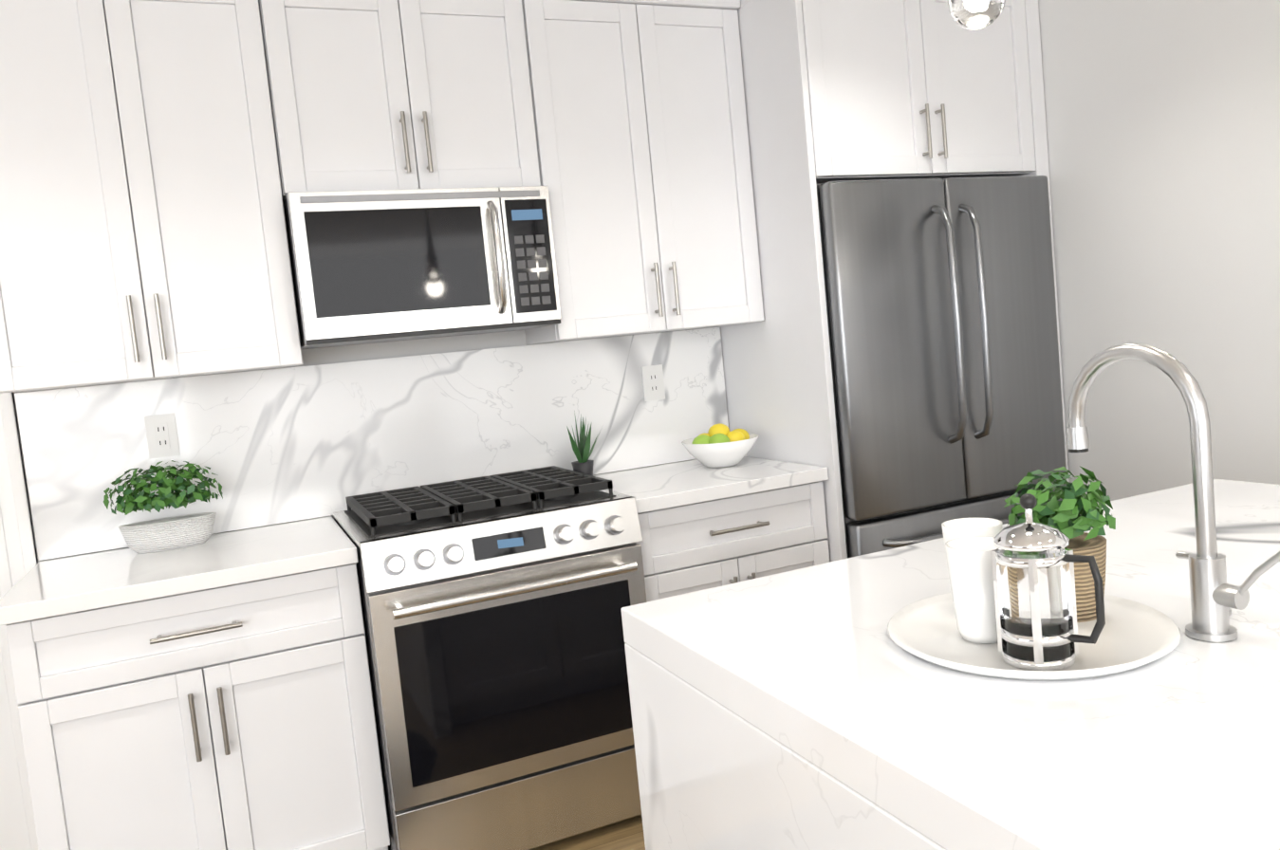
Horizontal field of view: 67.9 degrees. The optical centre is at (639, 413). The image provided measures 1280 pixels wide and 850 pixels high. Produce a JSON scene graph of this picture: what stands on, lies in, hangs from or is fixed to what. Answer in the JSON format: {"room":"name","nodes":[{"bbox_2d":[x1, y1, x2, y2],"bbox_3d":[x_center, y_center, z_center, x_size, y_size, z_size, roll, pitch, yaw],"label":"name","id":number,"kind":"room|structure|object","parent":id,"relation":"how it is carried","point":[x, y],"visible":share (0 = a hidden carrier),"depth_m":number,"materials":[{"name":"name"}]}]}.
{"room":"kitchen","nodes":[
{"label":"kitchen","id":0,"kind":"room"},
{"bbox_2d":[13,326,718,562],"bbox_3d":[-2.376,0.152,2.434,8.040,2.520,0.120,-7,5,-23],"label":"wall","id":1,"kind":"structure","parent":0,"point":[389,349],"depth_m":3.06,"materials":[{"name":"white paint"}]},
{"bbox_2d":[0,392,38,849],"bbox_3d":[-2.238,0.262,2.408,1.204,2.280,0.045,-7,5,-23],"label":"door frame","id":2,"kind":"structure","parent":1,"relation":"attached to","point":[18,559],"depth_m":2.64,"materials":[{"name":"white paint"}]},
{"bbox_2d":[0,0,315,393],"bbox_3d":[-1.358,-0.642,2.602,0.806,1.094,0.338,-7,5,-23],"label":"upper cabinet","id":3,"kind":"object","parent":1,"relation":"attached to","point":[159,159],"depth_m":2.46,"materials":[{"name":"paint"}]},
{"bbox_2d":[14,327,728,560],"bbox_3d":[-0.698,0.048,3.090,2.220,0.471,0.020,-7,5,-23],"label":"backsplash","id":4,"kind":"structure","parent":1,"relation":"attached to","point":[278,446],"depth_m":2.99,"materials":[{"name":"stone"}]},
{"bbox_2d":[144,412,180,458],"bbox_3d":[-1.393,0.066,2.769,0.080,0.124,0.008,-7,5,-23],"label":"electrical outlet","id":5,"kind":"object","parent":4,"relation":"attached to","point":[161,435],"visible":1,"depth_m":2.77,"materials":[{"name":"white plastic"}]},
{"bbox_2d":[641,364,665,401],"bbox_3d":[0.048,-0.108,3.396,0.080,0.124,0.008,-7,5,-23],"label":"electrical outlet","id":6,"kind":"object","parent":4,"relation":"attached to","point":[653,382],"visible":1,"depth_m":3.39,"materials":[{"name":"white plastic"}]},
{"bbox_2d":[288,0,546,191],"bbox_3d":[-0.732,-0.958,2.867,0.739,0.628,0.338,-7,5,-23],"label":"upper cabinet","id":7,"kind":"object","parent":1,"relation":"attached to","point":[396,94],"depth_m":2.73,"materials":[{"name":"paint"}]},
{"bbox_2d":[283,185,561,349],"bbox_3d":[-0.656,-0.434,2.850,0.732,0.409,0.460,-7,5,-23],"label":"over-the-range microwave","id":8,"kind":"object","parent":7,"relation":"attached to","point":[377,266],"visible":1,"depth_m":2.67,"materials":[{"name":"silver metal"}]},
{"bbox_2d":[524,0,763,344],"bbox_3d":[-0.063,-0.811,3.166,0.804,1.094,0.338,-7,5,-23],"label":"upper cabinet","id":9,"kind":"object","parent":1,"relation":"attached to","point":[642,104],"depth_m":3.02,"materials":[{"name":"paint"}]},
{"bbox_2d":[388,814,645,849],"bbox_3d":[-0.643,1.544,-1.131,8.040,0.050,8.120,-7,5,-23],"label":"floor","id":10,"kind":"structure","parent":0,"point":[626,834],"depth_m":2.64,"materials":[{"name":"brown wood"}]},
{"bbox_2d":[0,516,389,849],"bbox_3d":[-1.157,0.831,2.570,0.787,0.915,0.646,-7,5,-23],"label":"base cabinet","id":11,"kind":"object","parent":10,"relation":"on","point":[213,692],"visible":1,"depth_m":2.31,"materials":[{"name":"paint"}]},
{"bbox_2d":[103,460,222,553],"bbox_3d":[-1.327,0.256,2.658,0.300,0.245,0.154,-7,5,-23],"label":"potted plant","id":12,"kind":"object","parent":11,"relation":"on","point":[167,533],"visible":1,"depth_m":2.62,"materials":[{"name":"green plant"}]},
{"bbox_2d":[332,465,647,849],"bbox_3d":[-0.425,0.711,2.816,0.760,0.975,0.723,-7,5,-23],"label":"range","id":13,"kind":"object","parent":10,"relation":"on","point":[492,605],"visible":1,"depth_m":2.54,"materials":[{"name":"silver metal"}]},
{"bbox_2d":[593,456,829,602],"bbox_3d":[0.204,0.654,3.162,0.665,0.915,0.646,-7,5,-23],"label":"base cabinet","id":14,"kind":"object","parent":10,"relation":"on","point":[703,527],"visible":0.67,"depth_m":2.89,"materials":[{"name":"paint"}]},
{"bbox_2d":[566,410,600,475],"bbox_3d":[-0.193,0.107,3.183,0.140,0.243,0.189,-7,5,-23],"label":"succulent","id":15,"kind":"object","parent":14,"relation":"on","point":[583,464],"visible":0.77,"depth_m":3.17,"materials":[{"name":"green plant"}]},
{"bbox_2d":[681,423,758,467],"bbox_3d":[0.273,0.107,3.236,0.264,0.144,0.264,-7,5,-23],"label":"fruit bowl","id":16,"kind":"object","parent":14,"relation":"on","point":[718,445],"visible":1,"depth_m":3.16,"materials":[{"name":"white ceramic"}]},
{"bbox_2d":[718,0,1069,562],"bbox_3d":[0.891,-0.239,3.406,0.983,2.519,0.700,-7,5,-23],"label":"cabinet","id":17,"kind":"object","parent":10,"relation":"on","point":[837,90],"visible":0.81,"depth_m":3.04,"materials":[{"name":"paint"}]},
{"bbox_2d":[816,175,1066,558],"bbox_3d":[0.930,0.126,3.380,0.893,1.790,0.797,-7,5,-23],"label":"fridge","id":18,"kind":"object","parent":10,"relation":"on","point":[942,328],"visible":0.5,"depth_m":3.02,"materials":[{"name":"silver metal"}]},
{"bbox_2d":[620,479,1279,849],"bbox_3d":[0.862,0.709,1.471,1.460,0.930,0.920,-7,5,-23],"label":"kitchen island","id":19,"kind":"object","parent":10,"relation":"on","point":[812,709],"visible":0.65,"depth_m":1.10,"materials":[{"name":"stone"}]},
{"bbox_2d":[887,593,1181,680],"bbox_3d":[0.505,0.283,1.244,0.354,0.016,0.354,-7,5,-23],"label":"tray","id":20,"kind":"object","parent":19,"relation":"on","point":[1134,635],"visible":0.5,"depth_m":1.19,"materials":[{"name":"white ceramic"}]},
{"bbox_2d":[945,536,998,643],"bbox_3d":[0.441,0.228,1.227,0.082,0.122,0.082,-7,5,-23],"label":"cup","id":21,"kind":"object","parent":20,"relation":"on","point":[970,564],"visible":0.69,"depth_m":1.20,"materials":[{"name":"white ceramic"}]},
{"bbox_2d":[941,518,1002,602],"bbox_3d":[0.474,0.216,1.344,0.082,0.122,0.082,-7,5,-23],"label":"cup","id":22,"kind":"object","parent":20,"relation":"on","point":[956,528],"visible":0.21,"depth_m":1.34,"materials":[{"name":"white ceramic"}]},
{"bbox_2d":[991,493,1105,670],"bbox_3d":[0.473,0.195,1.112,0.084,0.200,0.117,-7,5,-23],"label":"press","id":23,"kind":"object","parent":20,"relation":"on","point":[1032,562],"visible":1,"depth_m":1.10,"materials":[{"name":"clear glass"}]},
{"bbox_2d":[1004,466,1115,622],"bbox_3d":[0.569,0.172,1.287,0.143,0.200,0.141,-7,5,-23],"label":"herb plant","id":24,"kind":"object","parent":20,"relation":"on","point":[1073,514],"visible":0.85,"depth_m":1.25,"materials":[{"name":"green plant"}]},
{"bbox_2d":[1066,342,1279,642],"bbox_3d":[0.705,0.087,1.229,0.126,0.368,0.297,-7,5,-23],"label":"faucet","id":25,"kind":"object","parent":19,"relation":"on","point":[1215,596],"visible":1,"depth_m":1.17,"materials":[{"name":"silver metal"}]},
{"bbox_2d":[1038,0,1279,503],"bbox_3d":[2.862,-0.199,0.288,0.120,2.520,8.000,-7,5,-23],"label":"wall","id":26,"kind":"structure","parent":0,"point":[1162,120],"depth_m":2.90,"materials":[{"name":"white paint"}]},
{"bbox_3d":[-0.892,-1.001,-1.321,8.040,0.040,8.120,-7,5,-23],"label":"ceiling","id":27,"kind":"structure","parent":0,"visible":0},
{"bbox_2d":[947,0,1005,30],"bbox_3d":[0.402,-0.895,1.206,0.116,0.796,0.116,-7,5,-23],"label":"pendant light","id":28,"kind":"object","parent":27,"relation":"hanging from","point":[973,14],"visible":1,"depth_m":1.22,"materials":[{"name":"clear glass"}]}
]}

